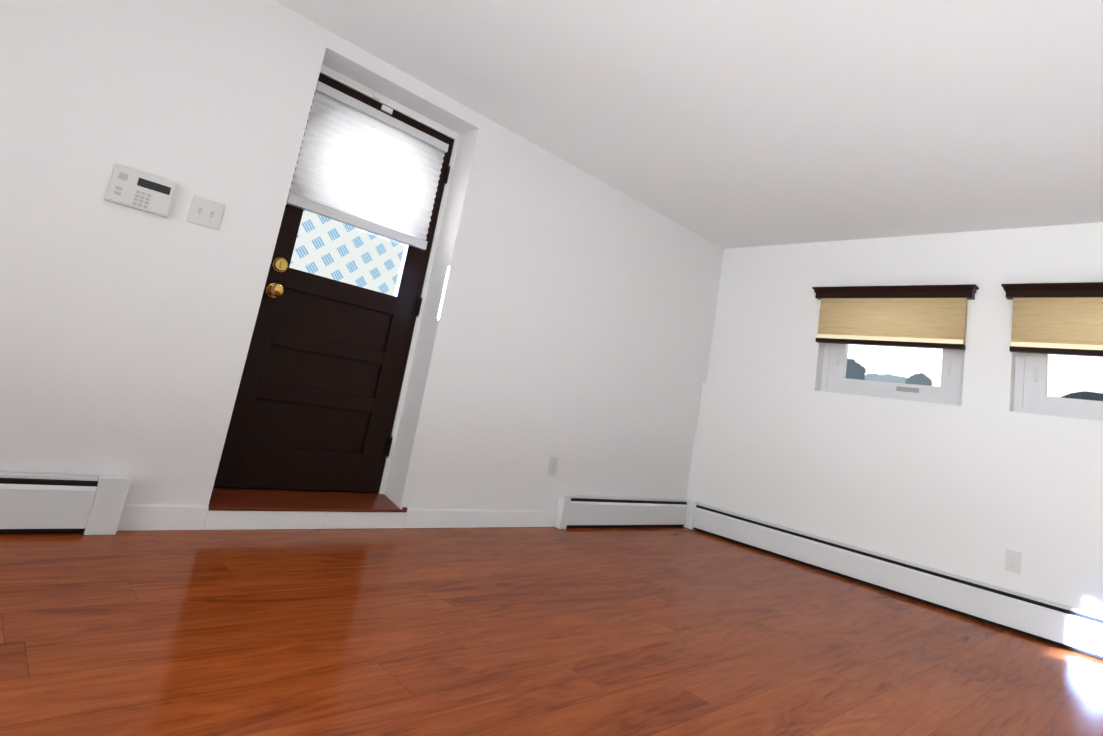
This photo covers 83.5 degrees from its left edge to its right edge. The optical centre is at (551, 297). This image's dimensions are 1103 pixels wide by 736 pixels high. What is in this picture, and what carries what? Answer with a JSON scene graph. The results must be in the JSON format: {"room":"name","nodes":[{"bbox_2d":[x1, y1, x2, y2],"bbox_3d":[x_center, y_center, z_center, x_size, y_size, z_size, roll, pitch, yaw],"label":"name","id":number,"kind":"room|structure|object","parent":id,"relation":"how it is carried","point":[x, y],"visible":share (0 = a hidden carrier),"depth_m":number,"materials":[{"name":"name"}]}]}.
{"room":"empty living room","nodes":[
{"label":"empty living room","id":0,"kind":"room"},
{"bbox_2d":[0,0,723,510],"bbox_3d":[-1.353,-0.141,2.988,7.850,2.350,0.350,19,-13,-41],"label":"wall","id":1,"kind":"structure","parent":0,"point":[568,316],"depth_m":2.75,"materials":[{"name":"white paint"}]},
{"bbox_2d":[104,164,176,217],"bbox_3d":[-1.636,-0.425,2.466,0.217,0.146,0.030,19,-13,-41],"label":"keypad","id":2,"kind":"object","parent":1,"relation":"attached to","point":[138,190],"visible":0.98,"depth_m":2.45,"materials":[{"name":"white plastic"}]},
{"bbox_2d":[186,195,224,229],"bbox_3d":[-1.469,-0.361,2.628,0.124,0.116,0.019,19,-13,-41],"label":"switch plate","id":3,"kind":"object","parent":1,"relation":"attached to","point":[205,212],"visible":1,"depth_m":2.63,"materials":[{"name":"white plastic"}]},
{"bbox_2d":[208,487,407,511],"bbox_3d":[-1.194,0.997,3.042,0.971,0.049,0.258,19,-13,-41],"label":"door sill","id":4,"kind":"structure","parent":1,"relation":"attached to","point":[239,499],"depth_m":2.97,"materials":[{"name":"brown wood"}]},
{"bbox_2d":[213,73,453,491],"bbox_3d":[-1.062,-0.044,3.257,0.878,2.079,0.119,19,-13,-41],"label":"door","id":5,"kind":"structure","parent":1,"relation":"in","point":[317,399],"depth_m":3.18,"materials":[{"name":"brown wood"}]},
{"bbox_2d":[286,81,448,249],"bbox_3d":[-0.962,-0.685,3.348,0.803,0.649,0.040,19,-13,-41],"label":"door shade","id":6,"kind":"object","parent":5,"relation":"attached to","point":[363,166],"visible":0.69,"depth_m":3.31,"materials":[{"name":"white fabric"}]},
{"bbox_2d":[373,94,392,114],"bbox_3d":[-0.928,-1.062,3.396,0.125,0.061,0.018,19,-13,-41],"label":"sensor","id":7,"kind":"object","parent":5,"relation":"attached to","point":[386,109],"depth_m":3.40,"materials":[{"name":"white plastic"}]},
{"bbox_2d":[117,504,555,530],"bbox_3d":[-0.839,1.148,3.210,2.405,0.099,0.012,19,-13,-41],"label":"baseboard","id":8,"kind":"structure","parent":1,"relation":"attached to","point":[137,517],"depth_m":2.93,"materials":[{"name":"white wood"}]},
{"bbox_2d":[320,64,459,493],"bbox_3d":[-1.118,-0.048,3.312,0.935,2.169,0.135,19,-13,-41],"label":"door frame","id":9,"kind":"structure","parent":1,"relation":"attached to","point":[383,100],"depth_m":3.51,"materials":[{"name":"white wood"}]},
{"bbox_2d":[547,456,558,474],"bbox_3d":[0.012,1.092,4.003,0.072,0.116,0.009,19,-13,-41],"label":"outlet","id":10,"kind":"object","parent":1,"relation":"attached to","point":[553,464],"visible":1,"depth_m":4.00,"materials":[{"name":"white plastic"}]},
{"bbox_2d":[0,526,1102,735],"bbox_3d":[0.646,1.024,0.334,7.950,0.100,6.950,19,-13,-41],"label":"floor","id":11,"kind":"structure","parent":0,"point":[595,631],"depth_m":2.04,"materials":[{"name":"brown wood"}]},
{"bbox_2d":[0,471,130,534],"bbox_3d":[-2.788,0.431,1.366,3.138,0.208,0.065,19,-13,-41],"label":"heater","id":12,"kind":"object","parent":11,"relation":"on","point":[49,502],"visible":1,"depth_m":2.26,"materials":[{"name":"white metal"}]},
{"bbox_2d":[553,494,691,528],"bbox_3d":[0.574,1.559,4.483,1.475,0.208,0.065,19,-13,-41],"label":"heater","id":13,"kind":"object","parent":11,"relation":"on","point":[589,511],"visible":1,"depth_m":4.36,"materials":[{"name":"white metal"}]},
{"bbox_2d":[686,501,1102,658],"bbox_3d":[3.085,1.716,2.786,0.065,0.208,5.829,19,-13,-41],"label":"baseboard heater","id":14,"kind":"object","parent":11,"relation":"on","point":[1075,629],"visible":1,"depth_m":3.71,"materials":[{"name":"white metal"}]},
{"bbox_2d":[274,0,1102,248],"bbox_3d":[1.068,-1.355,0.740,7.950,0.100,6.950,19,-13,-41],"label":"ceiling","id":15,"kind":"structure","parent":0,"point":[725,124],"depth_m":2.95,"materials":[{"name":"white paint"}]},
{"bbox_2d":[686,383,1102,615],"bbox_3d":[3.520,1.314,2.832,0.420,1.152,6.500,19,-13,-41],"label":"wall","id":16,"kind":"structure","parent":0,"point":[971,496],"depth_m":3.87,"materials":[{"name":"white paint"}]},
{"bbox_2d":[695,384,701,432],"bbox_3d":[1.221,0.921,5.125,0.008,0.402,0.008,19,-13,-41],"label":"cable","id":17,"kind":"object","parent":16,"relation":"attached to","point":[698,408],"visible":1,"depth_m":5.12,"materials":[{"name":"white plastic"}]},
{"bbox_2d":[1005,549,1021,574],"bbox_3d":[2.584,1.478,3.456,0.009,0.116,0.072,19,-13,-41],"label":"outlet","id":18,"kind":"object","parent":16,"relation":"attached to","point":[1013,561],"visible":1,"depth_m":3.45,"materials":[{"name":"white plastic"}]},
{"bbox_2d":[706,222,1102,428],"bbox_3d":[3.747,0.182,3.050,0.350,1.198,6.500,19,-13,-41],"label":"wall","id":19,"kind":"structure","parent":0,"point":[766,324],"depth_m":4.37,"materials":[{"name":"white paint"}]},
{"bbox_2d":[820,301,967,405],"bbox_3d":[2.407,0.374,4.356,0.073,0.698,0.928,19,-13,-41],"label":"window","id":20,"kind":"structure","parent":19,"relation":"in","point":[948,390],"depth_m":4.26,"materials":[{"name":"white plastic"}]},
{"bbox_2d":[812,284,978,349],"bbox_3d":[2.319,0.128,4.275,0.088,0.409,1.040,19,-13,-41],"label":"window blind","id":21,"kind":"object","parent":20,"relation":"attached to","point":[925,316],"visible":1,"depth_m":4.23,"materials":[{"name":"beige fabric"}]},
{"bbox_2d":[1001,282,1102,356],"bbox_3d":[3.119,0.123,3.414,0.088,0.409,1.040,19,-13,-41],"label":"window blind","id":22,"kind":"object","parent":19,"relation":"attached to","point":[1059,318],"visible":1,"depth_m":3.60,"materials":[{"name":"beige fabric"}]},
{"bbox_2d":[1013,352,1102,420],"bbox_3d":[3.207,0.369,3.495,0.073,0.698,0.928,19,-13,-41],"label":"window","id":23,"kind":"structure","parent":19,"relation":"in","point":[1031,396],"depth_m":3.70,"materials":[{"name":"white plastic"}]},
{"label":"outside","id":24,"kind":"structure","parent":0,"visible":0},
{"bbox_2d":[845,344,1102,400],"bbox_3d":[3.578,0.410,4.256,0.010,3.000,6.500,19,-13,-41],"label":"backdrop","id":25,"kind":"structure","parent":24,"point":[1065,377],"depth_m":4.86,"materials":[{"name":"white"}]},
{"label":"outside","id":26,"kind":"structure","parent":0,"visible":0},
{"bbox_2d":[289,210,404,295],"bbox_3d":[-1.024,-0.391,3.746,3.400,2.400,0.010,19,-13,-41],"label":"window","id":27,"kind":"structure","parent":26,"point":[381,254],"depth_m":3.58,"materials":[{"name":"glass"}]}
]}

